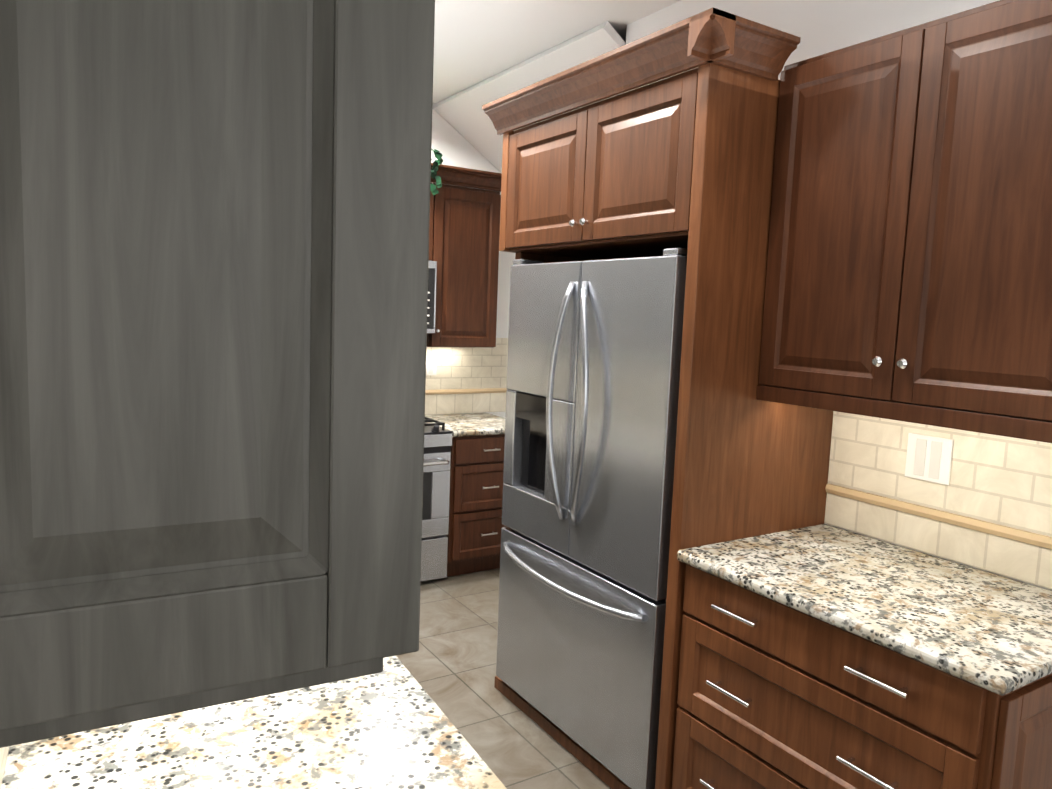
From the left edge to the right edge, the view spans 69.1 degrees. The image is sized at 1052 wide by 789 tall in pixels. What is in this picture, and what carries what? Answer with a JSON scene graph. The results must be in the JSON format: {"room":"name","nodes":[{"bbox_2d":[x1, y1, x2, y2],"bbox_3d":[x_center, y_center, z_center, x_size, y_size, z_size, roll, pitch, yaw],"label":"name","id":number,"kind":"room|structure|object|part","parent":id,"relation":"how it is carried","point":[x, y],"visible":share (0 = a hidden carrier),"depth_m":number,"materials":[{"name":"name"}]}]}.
{"room":"kitchen","nodes":[
{"label":"kitchen","id":0,"kind":"room"},
{"bbox_2d":[431,103,515,417],"bbox_3d":[-1.554,-0.386,4.444,5.000,2.880,0.100,-2,7,-32],"label":"wall","id":1,"kind":"structure","parent":0,"point":[452,145],"depth_m":5.00,"materials":[{"name":"white paint"}]},
{"bbox_2d":[429,163,437,262],"bbox_3d":[-0.968,-1.082,4.464,0.797,0.555,0.318,-2,7,-32],"label":"upper cabinet","id":2,"kind":"object","parent":1,"relation":"attached to","point":[433,228],"depth_m":4.55,"materials":[{"name":"brown wood"}]},
{"bbox_2d":[427,261,436,332],"bbox_3d":[-0.956,-0.585,4.467,0.789,0.427,0.432,-2,7,-32],"label":"microwave","id":3,"kind":"object","parent":2,"relation":"attached to","point":[432,280],"visible":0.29,"depth_m":4.52,"materials":[{"name":"silver metal"}]},
{"bbox_2d":[430,148,442,195],"bbox_3d":[-0.980,-1.397,4.318,0.959,0.486,0.421,-2,7,-32],"label":"ivy plant","id":4,"kind":"object","parent":2,"relation":"on","point":[434,170],"depth_m":4.39,"materials":[{"name":"green plant"}]},
{"bbox_2d":[426,164,501,346],"bbox_3d":[-0.447,-0.842,4.826,0.458,1.070,0.318,-2,7,-32],"label":"upper cabinet","id":5,"kind":"object","parent":1,"relation":"attached to","point":[464,230],"depth_m":4.69,"materials":[{"name":"brown wood"}]},
{"bbox_2d":[425,393,505,414],"bbox_3d":[-1.231,0.084,4.647,2.660,0.133,0.008,-2,7,-32],"label":"wall tiles","id":6,"kind":"structure","parent":1,"relation":"attached to","point":[435,404],"depth_m":5.16,"materials":[{"name":"beige tile"}]},
{"bbox_2d":[425,388,506,394],"bbox_3d":[-1.225,0.002,4.634,2.660,0.033,0.018,-2,7,-32],"label":"liner","id":7,"kind":"object","parent":1,"relation":"attached to","point":[466,391],"depth_m":5.14,"materials":[{"name":"beige"}]},
{"bbox_2d":[425,338,507,389],"bbox_3d":[-1.221,-0.187,4.618,2.660,0.347,0.008,-2,7,-32],"label":"wall tiles","id":8,"kind":"structure","parent":1,"relation":"attached to","point":[471,367],"depth_m":5.15,"materials":[{"name":"beige tile"}]},
{"bbox_2d":[426,362,436,375],"bbox_3d":[-0.642,-0.166,4.976,0.130,0.085,0.008,-2,7,-32],"label":"electrical outlet","id":9,"kind":"object","parent":8,"relation":"attached to","point":[431,368],"visible":0.6,"depth_m":4.99,"materials":[{"name":"white plastic"}]},
{"bbox_2d":[426,364,433,373],"bbox_3d":[-0.640,-0.166,4.973,0.078,0.061,0.002,-2,7,-32],"label":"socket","id":10,"kind":"object","parent":9,"relation":"attached to","point":[429,367],"depth_m":4.98,"materials":[{"name":"white plastic"}]},
{"bbox_2d":[396,568,610,788],"bbox_3d":[0.145,1.460,1.835,5.000,0.100,6.900,-2,7,-32],"label":"floor","id":11,"kind":"structure","parent":0,"point":[450,664],"depth_m":3.25,"materials":[{"name":"tile"}]},
{"bbox_2d":[1,656,506,788],"bbox_3d":[-0.970,0.626,2.628,1.094,1.300,3.854,-1,7,-29],"label":"countertop","id":12,"kind":"structure","parent":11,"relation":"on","point":[390,726],"depth_m":1.20,"materials":[{"name":"stone"}]},
{"bbox_2d":[421,417,451,581],"bbox_3d":[-0.926,0.612,4.473,0.785,0.940,0.719,-2,7,-32],"label":"range","id":13,"kind":"object","parent":11,"relation":"on","point":[436,489],"visible":0.08,"depth_m":4.39,"materials":[{"name":"silver metal"}]},
{"bbox_3d":[-0.743,0.391,4.174,0.707,0.021,0.071,-2,7,-32],"label":"handle","id":14,"kind":"part","parent":13,"relation":"part of","materials":[{"name":"silver metal"}]},
{"bbox_2d":[425,413,504,576],"bbox_3d":[-0.356,0.615,4.859,0.580,0.895,0.694,-2,7,-32],"label":"base cabinet","id":15,"kind":"object","parent":11,"relation":"on","point":[476,525],"visible":0.6,"depth_m":4.55,"materials":[{"name":"brown wood"}]},
{"bbox_2d":[496,248,687,788],"bbox_3d":[0.392,0.404,2.865,0.712,1.797,0.942,-2,7,-32],"label":"refrigerator","id":16,"kind":"object","parent":11,"relation":"on","point":[593,369],"visible":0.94,"depth_m":2.59,"materials":[{"name":"silver metal"}]},
{"bbox_2d":[672,524,1051,788],"bbox_3d":[0.948,0.953,2.079,0.691,0.918,0.905,-2,7,-32],"label":"base cabinet","id":17,"kind":"object","parent":11,"relation":"on","point":[822,656],"visible":1,"depth_m":1.88,"materials":[{"name":"brown wood"}]},
{"bbox_2d":[676,524,1051,695],"bbox_3d":[0.967,0.513,2.033,0.673,0.033,0.905,-2,7,-32],"label":"countertop","id":18,"kind":"structure","parent":17,"relation":"on","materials":[{"name":"stone"}]},
{"bbox_2d":[433,21,625,172],"bbox_3d":[0.420,-1.318,4.477,1.322,0.878,1.738,-2,7,-32],"label":"ceiling","id":19,"kind":"structure","parent":0,"point":[465,116],"depth_m":4.16,"materials":[{"name":"white paint"}]},
{"bbox_2d":[433,0,680,102],"bbox_3d":[0.261,-1.500,1.516,5.000,0.100,6.900,-2,7,-32],"label":"ceiling","id":20,"kind":"structure","parent":0,"point":[476,42],"depth_m":3.50,"materials":[{"name":"white paint"}]},
{"bbox_2d":[624,0,1051,590],"bbox_3d":[1.754,0.058,1.508,0.100,2.880,4.950,-2,7,-32],"label":"wall","id":21,"kind":"structure","parent":0,"point":[822,26],"depth_m":2.56,"materials":[{"name":"white paint"}]},
{"bbox_2d":[498,56,769,263],"bbox_3d":[0.467,-0.759,2.785,0.667,0.468,1.075,-2,7,-32],"label":"upper cabinet","id":22,"kind":"object","parent":21,"relation":"attached to","point":[677,161],"depth_m":2.34,"materials":[{"name":"brown wood"}]},
{"bbox_3d":[0.299,-1.019,2.579,0.345,0.100,1.225,-2,7,-32],"label":"crown","id":23,"kind":"part","parent":22,"relation":"part of","materials":[{"name":"brown wood"}]},
{"bbox_2d":[750,0,1051,435],"bbox_3d":[1.124,-0.448,2.018,0.390,0.952,0.888,-2,7,-32],"label":"upper cabinet","id":24,"kind":"object","parent":21,"relation":"attached to","point":[862,228],"depth_m":1.90,"materials":[{"name":"brown wood"}]},
{"bbox_2d":[824,493,1051,589],"bbox_3d":[1.613,0.508,1.650,0.008,0.105,2.238,-2,7,-32],"label":"wall tiles","id":25,"kind":"object","parent":21,"relation":"attached to","point":[1020,561],"depth_m":2.24,"materials":[{"name":"beige tile"}]},
{"bbox_2d":[825,483,1051,548],"bbox_3d":[1.611,0.440,1.640,0.018,0.033,2.238,-2,7,-32],"label":"liner","id":26,"kind":"object","parent":21,"relation":"attached to","point":[1044,541],"visible":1,"depth_m":2.23,"materials":[{"name":"beige"}]},
{"bbox_2d":[828,411,1051,536],"bbox_3d":[1.623,0.253,1.623,0.008,0.342,2.238,-2,7,-32],"label":"wall tiles","id":27,"kind":"structure","parent":21,"relation":"attached to","point":[1002,480],"depth_m":2.20,"materials":[{"name":"beige tile"}]},
{"bbox_2d":[905,433,953,484],"bbox_3d":[1.197,0.191,2.275,0.008,0.135,0.135,-2,7,-32],"label":"light switch","id":28,"kind":"object","parent":27,"relation":"attached to","point":[929,458],"visible":1,"depth_m":2.27,"materials":[{"name":"white plastic"}]},
{"bbox_3d":[-0.871,-0.008,1.174,0.546,2.880,7.192,-2,7,-32],"label":"wall","id":29,"kind":"structure","parent":0,"visible":0},
{"bbox_2d":[0,746,9,788],"bbox_3d":[-1.395,0.335,2.256,0.008,0.133,4.190,-1,7,-29],"label":"wall tiles","id":30,"kind":"structure","parent":29,"relation":"attached to","point":[3,754],"depth_m":1.10,"materials":[{"name":"beige tile"}]},
{"bbox_2d":[0,0,434,747],"bbox_3d":[-0.832,-0.516,1.594,0.551,1.058,2.779,-2,7,-32],"label":"upper cabinet","id":31,"kind":"object","parent":29,"relation":"attached to","point":[214,238],"visible":1,"depth_m":0.41,"materials":[{"name":"grey wood"}]}
]}

